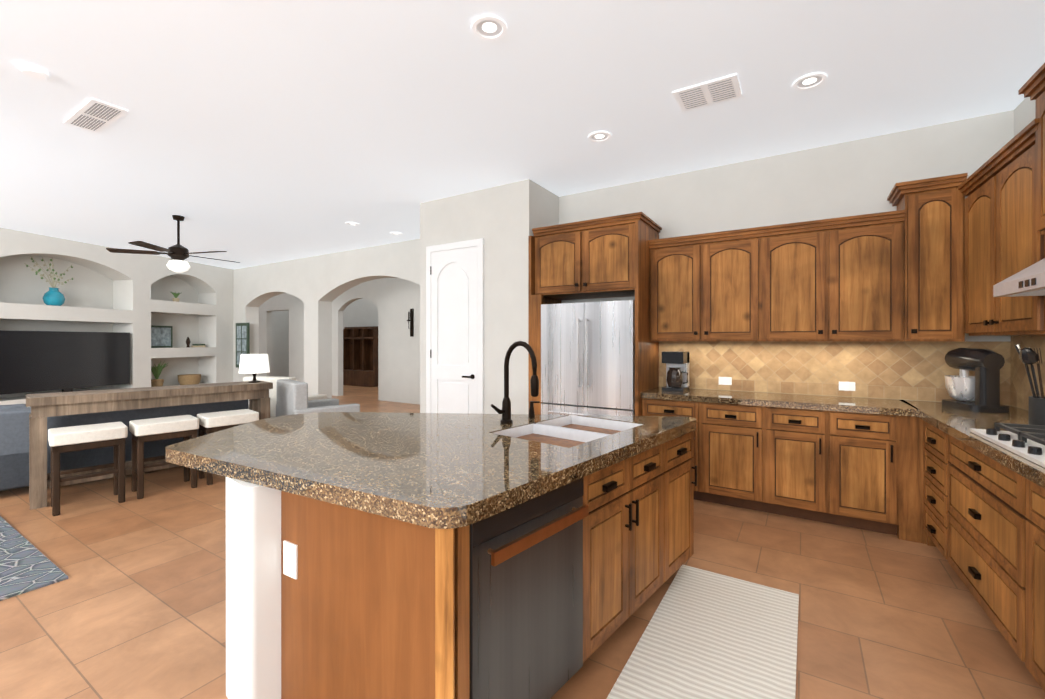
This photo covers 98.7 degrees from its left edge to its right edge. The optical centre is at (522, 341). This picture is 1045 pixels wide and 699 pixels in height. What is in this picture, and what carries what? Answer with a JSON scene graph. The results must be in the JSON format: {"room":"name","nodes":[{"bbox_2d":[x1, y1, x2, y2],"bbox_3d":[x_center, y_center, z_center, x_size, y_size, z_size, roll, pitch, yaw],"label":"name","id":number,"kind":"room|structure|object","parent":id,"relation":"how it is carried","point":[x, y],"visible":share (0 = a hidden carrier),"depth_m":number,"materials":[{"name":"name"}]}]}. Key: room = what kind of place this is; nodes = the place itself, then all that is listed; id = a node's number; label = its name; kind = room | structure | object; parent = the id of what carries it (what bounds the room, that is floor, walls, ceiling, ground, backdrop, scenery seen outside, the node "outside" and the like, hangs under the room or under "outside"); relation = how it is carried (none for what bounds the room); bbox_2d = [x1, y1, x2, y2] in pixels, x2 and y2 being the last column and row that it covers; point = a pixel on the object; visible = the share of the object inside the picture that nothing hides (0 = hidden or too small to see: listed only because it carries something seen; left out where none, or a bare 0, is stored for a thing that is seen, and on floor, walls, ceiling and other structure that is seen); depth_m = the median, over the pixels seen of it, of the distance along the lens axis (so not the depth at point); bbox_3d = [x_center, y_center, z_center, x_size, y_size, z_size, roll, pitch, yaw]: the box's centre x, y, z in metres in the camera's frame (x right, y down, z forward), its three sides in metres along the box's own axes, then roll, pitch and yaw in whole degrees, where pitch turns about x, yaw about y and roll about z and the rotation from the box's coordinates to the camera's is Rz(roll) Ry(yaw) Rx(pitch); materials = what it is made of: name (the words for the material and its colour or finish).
{"room":"kitchen and living room","nodes":[
{"label":"kitchen and living room","id":0,"kind":"room"},
{"bbox_2d":[0,97,1034,413],"bbox_3d":[-4.396,-0.152,6.489,17.694,3.100,13.062,0,0,32],"label":"wall","id":1,"kind":"structure","parent":0,"point":[298,315],"depth_m":7.13,"materials":[{"name":"paint"}]},
{"bbox_2d":[24,257,72,305],"bbox_3d":[-7.876,-0.995,7.495,0.282,0.820,0.626,0,0,32],"label":"vase","id":2,"kind":"object","parent":1,"relation":"on","point":[53,296],"visible":0.96,"depth_m":7.47,"materials":[{"name":"teal ceramic"}]},
{"bbox_2d":[0,330,129,394],"bbox_3d":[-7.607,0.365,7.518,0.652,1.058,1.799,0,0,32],"label":"tv","id":3,"kind":"object","parent":1,"relation":"attached to","point":[39,361],"visible":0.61,"depth_m":7.41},
{"bbox_2d":[151,361,168,386],"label":"decor","id":4,"kind":"object","parent":1,"relation":"on","point":[156,371],"depth_m":9.13,"materials":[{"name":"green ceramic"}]},
{"bbox_2d":[151,325,172,347],"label":"decor","id":5,"kind":"object","parent":1,"relation":"on","point":[161,336],"depth_m":9.34,"materials":[{"name":"grey glass"}]},
{"bbox_2d":[171,292,180,301],"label":"decor","id":6,"kind":"object","parent":1,"relation":"on","point":[175,294],"depth_m":9.53,"materials":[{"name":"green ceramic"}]},
{"bbox_2d":[177,374,200,384],"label":"decor","id":7,"kind":"object","parent":1,"relation":"on","point":[186,379],"depth_m":9.70,"materials":[{"name":"beige ceramic"}]},
{"bbox_2d":[186,337,205,346],"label":"decor","id":8,"kind":"object","parent":1,"relation":"on","point":[188,341],"depth_m":9.95,"materials":[{"name":"beige ceramic"}]},
{"bbox_2d":[236,323,249,367],"bbox_3d":[-6.490,0.093,10.399,0.560,1.040,0.042,0,0,32],"label":"wall art","id":9,"kind":"object","parent":1,"relation":"attached to","point":[242,338],"visible":0.77,"depth_m":10.36,"materials":[{"name":"glass"}]},
{"bbox_2d":[407,309,413,336],"bbox_3d":[-2.502,-0.416,9.968,0.090,0.620,0.143,0,0,32],"label":"wall sconce","id":10,"kind":"object","parent":1,"relation":"attached to","point":[411,316],"visible":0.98,"depth_m":10.00,"materials":[{"name":"black metal"}]},
{"bbox_2d":[426,238,483,413],"bbox_3d":[-0.811,0.126,5.204,0.855,2.545,0.080,0,0,32],"label":"pantry door","id":11,"kind":"structure","parent":1,"relation":"in","point":[454,327],"depth_m":5.21,"materials":[{"name":"white paint"}]},
{"bbox_2d":[532,215,655,302],"bbox_3d":[0.753,-0.803,4.695,1.100,0.647,0.640,0,0,32],"label":"upper cabinet","id":12,"kind":"object","parent":1,"relation":"attached to","point":[610,259],"depth_m":4.39,"materials":[{"name":"brown wood"}]},
{"bbox_2d":[648,239,711,342],"bbox_3d":[1.560,-0.463,4.363,0.551,0.927,0.350,0,0,32],"label":"upper cabinet","id":13,"kind":"object","parent":1,"relation":"attached to","point":[680,272],"depth_m":4.21,"materials":[{"name":"brown wood"}]},
{"bbox_2d":[712,231,771,342],"bbox_3d":[1.933,-0.463,4.130,0.624,0.927,0.350,0,0,32],"label":"upper cabinet","id":14,"kind":"object","parent":1,"relation":"attached to","point":[741,264],"depth_m":3.93,"materials":[{"name":"brown wood"}]},
{"bbox_2d":[772,223,839,342],"bbox_3d":[2.337,-0.463,3.878,0.624,0.927,0.350,0,0,32],"label":"upper cabinet","id":15,"kind":"object","parent":1,"relation":"attached to","point":[805,260],"depth_m":3.68,"materials":[{"name":"brown wood"}]},
{"bbox_2d":[840,215,887,342],"bbox_3d":[2.709,-0.462,3.645,0.550,0.927,0.350,0,0,32],"label":"upper cabinet","id":16,"kind":"object","parent":1,"relation":"attached to","point":[863,242],"depth_m":3.48,"materials":[{"name":"brown wood"}]},
{"bbox_2d":[880,175,971,342],"bbox_3d":[3.030,-0.562,3.393,0.409,1.127,0.437,0,0,32],"label":"upper cabinet","id":17,"kind":"object","parent":1,"relation":"attached to","point":[920,229],"depth_m":3.29,"materials":[{"name":"brown wood"}]},
{"bbox_2d":[952,163,991,338],"bbox_3d":[3.092,-0.542,2.831,0.451,1.006,0.623,0,0,32],"label":"upper cabinet","id":18,"kind":"object","parent":1,"relation":"attached to","point":[971,215],"depth_m":3.03,"materials":[{"name":"brown wood"}]},
{"bbox_2d":[992,131,1044,338],"bbox_3d":[2.873,-0.541,2.416,0.384,1.006,0.611,0,0,32],"label":"upper cabinet","id":19,"kind":"object","parent":1,"relation":"attached to","point":[1014,249],"depth_m":2.48,"materials":[{"name":"brown wood"}]},
{"bbox_2d":[993,258,1044,296],"bbox_3d":[2.409,-0.373,1.785,0.530,0.299,0.954,0,0,32],"label":"range hood","id":20,"kind":"object","parent":19,"relation":"attached to","point":[1029,281],"visible":1,"depth_m":2.09,"materials":[{"name":"metal"}]},
{"bbox_2d":[1028,71,1044,238],"bbox_3d":[2.585,-0.885,1.912,0.399,0.717,0.558,0,0,32],"label":"upper cabinet","id":21,"kind":"object","parent":1,"relation":"attached to","point":[1037,126],"depth_m":2.20,"materials":[{"name":"brown wood"}]},
{"bbox_2d":[0,385,1044,698],"bbox_3d":[-3.641,1.423,6.468,19.000,0.050,15.500,0,0,32],"label":"floor","id":22,"kind":"structure","parent":0,"point":[132,605],"depth_m":2.38,"materials":[{"name":"tile"}]},
{"bbox_2d":[0,516,67,600],"bbox_3d":[-4.068,1.395,2.207,1.890,0.013,2.220,0,0,32],"label":"area rug","id":23,"kind":"object","parent":22,"relation":"on","point":[26,565],"visible":1,"depth_m":2.75,"materials":[{"name":"fabric"}]},
{"bbox_2d":[48,422,127,515],"bbox_3d":[-3.729,1.070,3.858,0.380,0.660,0.470,0,0,42],"label":"stool","id":24,"kind":"object","parent":22,"relation":"on","point":[81,437],"visible":1,"depth_m":3.78,"materials":[{"name":"brown wood"}]},
{"bbox_2d":[0,400,247,490],"bbox_3d":[-4.595,1.000,4.691,1.000,0.800,2.800,0,0,42],"label":"sofa","id":25,"kind":"object","parent":22,"relation":"on","point":[14,446],"visible":0.29,"depth_m":4.29,"materials":[{"name":"grey fabric"}]},
{"bbox_2d":[26,381,272,509],"bbox_3d":[-3.616,0.935,4.537,0.420,0.930,1.880,0,0,42],"label":"console table","id":26,"kind":"object","parent":22,"relation":"on","point":[43,406],"visible":0.71,"depth_m":4.13,"materials":[{"name":"brown wood"}]},
{"bbox_2d":[239,354,269,382],"bbox_3d":[-3.070,0.308,5.143,0.310,0.320,0.310,0,0,32],"label":"table lamp","id":27,"kind":"object","parent":26,"relation":"on","point":[253,364],"visible":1,"depth_m":5.03,"materials":[{"name":"white fabric"}]},
{"bbox_2d":[129,415,198,498],"bbox_3d":[-3.381,1.070,4.245,0.380,0.660,0.470,0,0,42],"label":"stool","id":28,"kind":"object","parent":22,"relation":"on","point":[186,427],"visible":0.83,"depth_m":4.15,"materials":[{"name":"brown wood"}]},
{"bbox_2d":[197,409,258,484],"bbox_3d":[-3.034,1.070,4.631,0.380,0.660,0.470,0,0,42],"label":"stool","id":29,"kind":"object","parent":22,"relation":"on","point":[211,422],"visible":0.38,"depth_m":4.49,"materials":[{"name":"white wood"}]},
{"bbox_2d":[243,376,326,417],"bbox_3d":[-3.345,0.938,6.343,0.800,0.920,0.760,0,0,12],"label":"side table","id":30,"kind":"object","parent":22,"relation":"on","point":[273,394],"visible":0.06,"depth_m":5.95,"materials":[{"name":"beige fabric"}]},
{"bbox_2d":[276,379,359,416],"bbox_3d":[-2.562,0.939,5.618,0.760,0.920,0.800,0,0,-43],"label":"armchair","id":31,"kind":"object","parent":22,"relation":"on","point":[292,397],"visible":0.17,"depth_m":5.33,"materials":[{"name":"grey fabric"}]},
{"bbox_2d":[343,326,377,386],"bbox_3d":[-5.140,0.464,14.165,1.600,1.850,0.430,0,0,32],"label":"hall tree","id":32,"kind":"object","parent":22,"relation":"on","point":[360,356],"visible":0.83,"depth_m":14.11,"materials":[{"name":"brown wood"}]},
{"bbox_2d":[213,415,696,698],"bbox_3d":[-0.070,0.967,2.250,1.431,0.869,2.030,0,0,32],"label":"kitchen island","id":33,"kind":"object","parent":22,"relation":"on","point":[504,553],"depth_m":1.62,"materials":[{"name":"brown wood"}]},
{"bbox_2d":[165,412,620,552],"bbox_3d":[-0.721,0.502,2.148,2.084,0.061,1.181,0,0,32],"label":"island countertop","id":34,"kind":"structure","parent":33,"relation":"on","point":[451,485],"depth_m":1.72,"materials":[{"name":"brown stone"}]},
{"bbox_2d":[493,421,608,444],"bbox_3d":[0.142,0.585,2.308,0.564,0.216,0.465,0,0,32],"label":"sink","id":35,"kind":"object","parent":34,"relation":"in","point":[559,434],"depth_m":2.48,"materials":[{"name":"white ceramic"}]},
{"bbox_2d":[385,412,676,468],"bbox_3d":[-0.101,0.502,2.639,1.776,0.061,0.823,0,0,32],"label":"island countertop","id":36,"kind":"structure","parent":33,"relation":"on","point":[638,439],"depth_m":2.38,"materials":[{"name":"brown stone"}]},
{"bbox_2d":[489,341,539,424],"bbox_3d":[-0.033,0.234,2.505,0.267,0.474,0.159,0,0,32],"label":"faucet","id":37,"kind":"object","parent":36,"relation":"on","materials":[{"name":"black metal"}]},
{"bbox_2d":[525,409,536,416],"bbox_3d":[0.074,0.419,2.772,0.080,0.105,0.040,0,0,32],"label":"faucet","id":38,"kind":"object","parent":36,"relation":"on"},
{"bbox_2d":[541,300,634,415],"bbox_3d":[0.764,0.510,4.596,0.963,1.780,0.766,0,0,32],"label":"fridge","id":39,"kind":"object","parent":22,"relation":"on","point":[587,358],"visible":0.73,"depth_m":4.29,"materials":[{"name":"silver metal"}]},
{"bbox_2d":[640,395,711,502],"bbox_3d":[1.503,0.960,4.241,0.584,0.881,0.620,0,0,32],"label":"base cabinet","id":40,"kind":"object","parent":22,"relation":"on","point":[700,409],"depth_m":3.88,"materials":[{"name":"brown wood"}]},
{"bbox_2d":[606,565,798,698],"bbox_3d":[0.574,1.397,1.560,0.640,0.011,2.545,0,0,32],"label":"runner rug","id":41,"kind":"object","parent":22,"relation":"on","point":[709,635],"visible":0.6,"depth_m":2.06,"materials":[{"name":"white fabric"}]},
{"bbox_2d":[712,403,775,513],"bbox_3d":[1.895,0.960,3.996,0.638,0.881,0.620,0,0,32],"label":"base cabinet","id":42,"kind":"object","parent":22,"relation":"on","point":[743,434],"depth_m":3.69,"materials":[{"name":"brown wood"}]},
{"bbox_2d":[776,407,843,524],"bbox_3d":[2.281,0.961,3.755,0.568,0.881,0.620,0,0,32],"label":"base cabinet","id":43,"kind":"object","parent":22,"relation":"on","point":[809,440],"depth_m":3.45,"materials":[{"name":"brown wood"}]},
{"bbox_2d":[840,411,903,539],"bbox_3d":[2.606,0.961,3.552,0.494,0.881,0.620,0,0,32],"label":"base cabinet","id":44,"kind":"object","parent":22,"relation":"on","point":[872,457],"depth_m":3.24,"materials":[{"name":"brown wood"}]},
{"bbox_2d":[640,387,911,414],"bbox_3d":[2.078,0.495,3.874,1.952,0.050,0.631,0,0,32],"label":"countertop","id":45,"kind":"structure","parent":44,"relation":"on","point":[777,398],"depth_m":3.70,"materials":[{"name":"brown stone"}]},
{"bbox_2d":[662,351,688,391],"bbox_3d":[1.490,0.284,4.335,0.221,0.370,0.260,0,0,32],"label":"coffee maker","id":46,"kind":"object","parent":45,"relation":"on","point":[677,370],"visible":1,"depth_m":4.26,"materials":[{"name":"silver metal"}]},
{"bbox_2d":[904,415,919,542],"bbox_3d":[3.188,0.961,3.191,0.614,0.881,0.614,0,0,32],"label":"base cabinet","id":47,"kind":"object","parent":22,"relation":"on","point":[911,426],"depth_m":3.14,"materials":[{"name":"brown wood"}]},
{"bbox_2d":[920,423,939,550],"bbox_3d":[2.930,0.962,2.694,0.712,0.881,0.539,0,0,32],"label":"base cabinet","id":48,"kind":"object","parent":22,"relation":"on","point":[929,441],"depth_m":2.94,"materials":[{"name":"brown wood"}]},
{"bbox_2d":[940,435,999,630],"bbox_3d":[2.508,0.963,2.019,0.712,0.881,1.054,0,0,32],"label":"base cabinet","id":49,"kind":"object","parent":22,"relation":"on","point":[969,492],"depth_m":2.28,"materials":[{"name":"brown wood"}]},
{"bbox_2d":[900,399,1044,506],"bbox_3d":[2.431,0.497,1.941,0.763,0.050,3.535,0,0,32],"label":"countertop","id":50,"kind":"structure","parent":49,"relation":"on","point":[1027,476],"depth_m":2.38,"materials":[{"name":"brown stone"}]},
{"bbox_2d":[942,348,1008,412],"bbox_3d":[3.139,0.259,3.126,0.295,0.423,0.384,0,0,32],"label":"stand mixer","id":51,"kind":"object","parent":50,"relation":"on","point":[979,391],"visible":1,"depth_m":3.02,"materials":[{"name":"black metal"}]},
{"bbox_2d":[970,422,1044,467],"bbox_3d":[2.345,0.442,1.820,0.573,0.058,0.917,0,0,32],"label":"cooktop","id":52,"kind":"object","parent":50,"relation":"in","point":[1028,443],"visible":1,"depth_m":2.03,"materials":[{"name":"metal"}]},
{"bbox_2d":[1014,345,1044,428],"bbox_3d":[2.804,0.245,2.382,0.258,0.452,0.252,0,0,32],"label":"utensil holder","id":53,"kind":"object","parent":50,"relation":"on","point":[1036,409],"visible":0.92,"depth_m":2.39,"materials":[{"name":"metal"}]},
{"bbox_2d":[1000,479,1044,691],"bbox_3d":[2.084,0.963,1.340,0.712,0.881,0.694,0,0,32],"label":"base cabinet","id":54,"kind":"object","parent":22,"relation":"on","point":[1022,519],"depth_m":1.81,"materials":[{"name":"brown wood"}]},
{"bbox_2d":[0,0,1044,268],"bbox_3d":[-3.641,-1.728,6.464,19.000,0.050,15.500,0,0,32],"label":"ceiling","id":55,"kind":"structure","parent":0,"point":[250,132],"depth_m":3.14,"materials":[{"name":"paint"}]},
{"bbox_2d":[19,63,48,79],"bbox_3d":[-3.050,-1.680,2.803,0.130,0.034,0.130,0,0,32],"label":"smoke detector","id":56,"kind":"object","parent":55,"relation":"attached to","point":[33,71],"visible":1,"depth_m":2.78,"materials":[{"name":"white plastic"}]},
{"bbox_2d":[63,98,128,132],"bbox_3d":[-3.222,-1.692,3.385,0.650,0.012,0.200,0,0,32],"label":"ceiling vent","id":57,"kind":"object","parent":55,"relation":"in","point":[94,115],"visible":1,"depth_m":3.35,"materials":[{"name":"metal"}]},
{"bbox_2d":[106,215,239,272],"bbox_3d":[-4.654,-1.320,6.159,1.474,0.765,1.412,0,0,32],"label":"ceiling fan","id":58,"kind":"object","parent":55,"relation":"hanging from","point":[178,253],"visible":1,"depth_m":6.02,"materials":[{"name":"brown metal"}]},
{"bbox_2d":[345,222,358,225],"bbox_3d":[-2.456,-1.696,6.488,0.190,0.011,0.190,0,0,32],"label":"recessed light","id":59,"kind":"object","parent":55,"relation":"in","point":[352,223],"visible":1,"depth_m":6.48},
{"bbox_2d":[390,232,401,235],"bbox_3d":[-1.993,-1.697,7.084,0.190,0.011,0.190,0,0,32],"label":"recessed light","id":60,"kind":"object","parent":55,"relation":"in","point":[395,233],"visible":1,"depth_m":7.08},
{"bbox_2d":[472,14,506,40],"bbox_3d":[-0.179,-1.692,2.426,0.190,0.011,0.190,0,0,32],"label":"recessed light","id":61,"kind":"object","parent":55,"relation":"in","point":[493,28],"visible":1,"depth_m":2.42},
{"bbox_2d":[588,131,610,142],"bbox_3d":[0.638,-1.693,3.718,0.190,0.011,0.190,0,0,32],"label":"recessed light","id":62,"kind":"object","parent":55,"relation":"in","point":[597,136],"visible":1,"depth_m":3.72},
{"bbox_2d":[672,73,741,111],"bbox_3d":[1.266,-1.691,3.075,0.400,0.012,0.300,0,0,32],"label":"ceiling vent","id":63,"kind":"object","parent":55,"relation":"in","point":[719,90],"visible":0.98,"depth_m":3.06,"materials":[{"name":"metal"}]},
{"bbox_2d":[793,72,826,90],"bbox_3d":[1.872,-1.692,2.927,0.190,0.011,0.190,0,0,32],"label":"recessed light","id":64,"kind":"object","parent":55,"relation":"in","point":[810,81],"visible":0.98,"depth_m":2.93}
]}

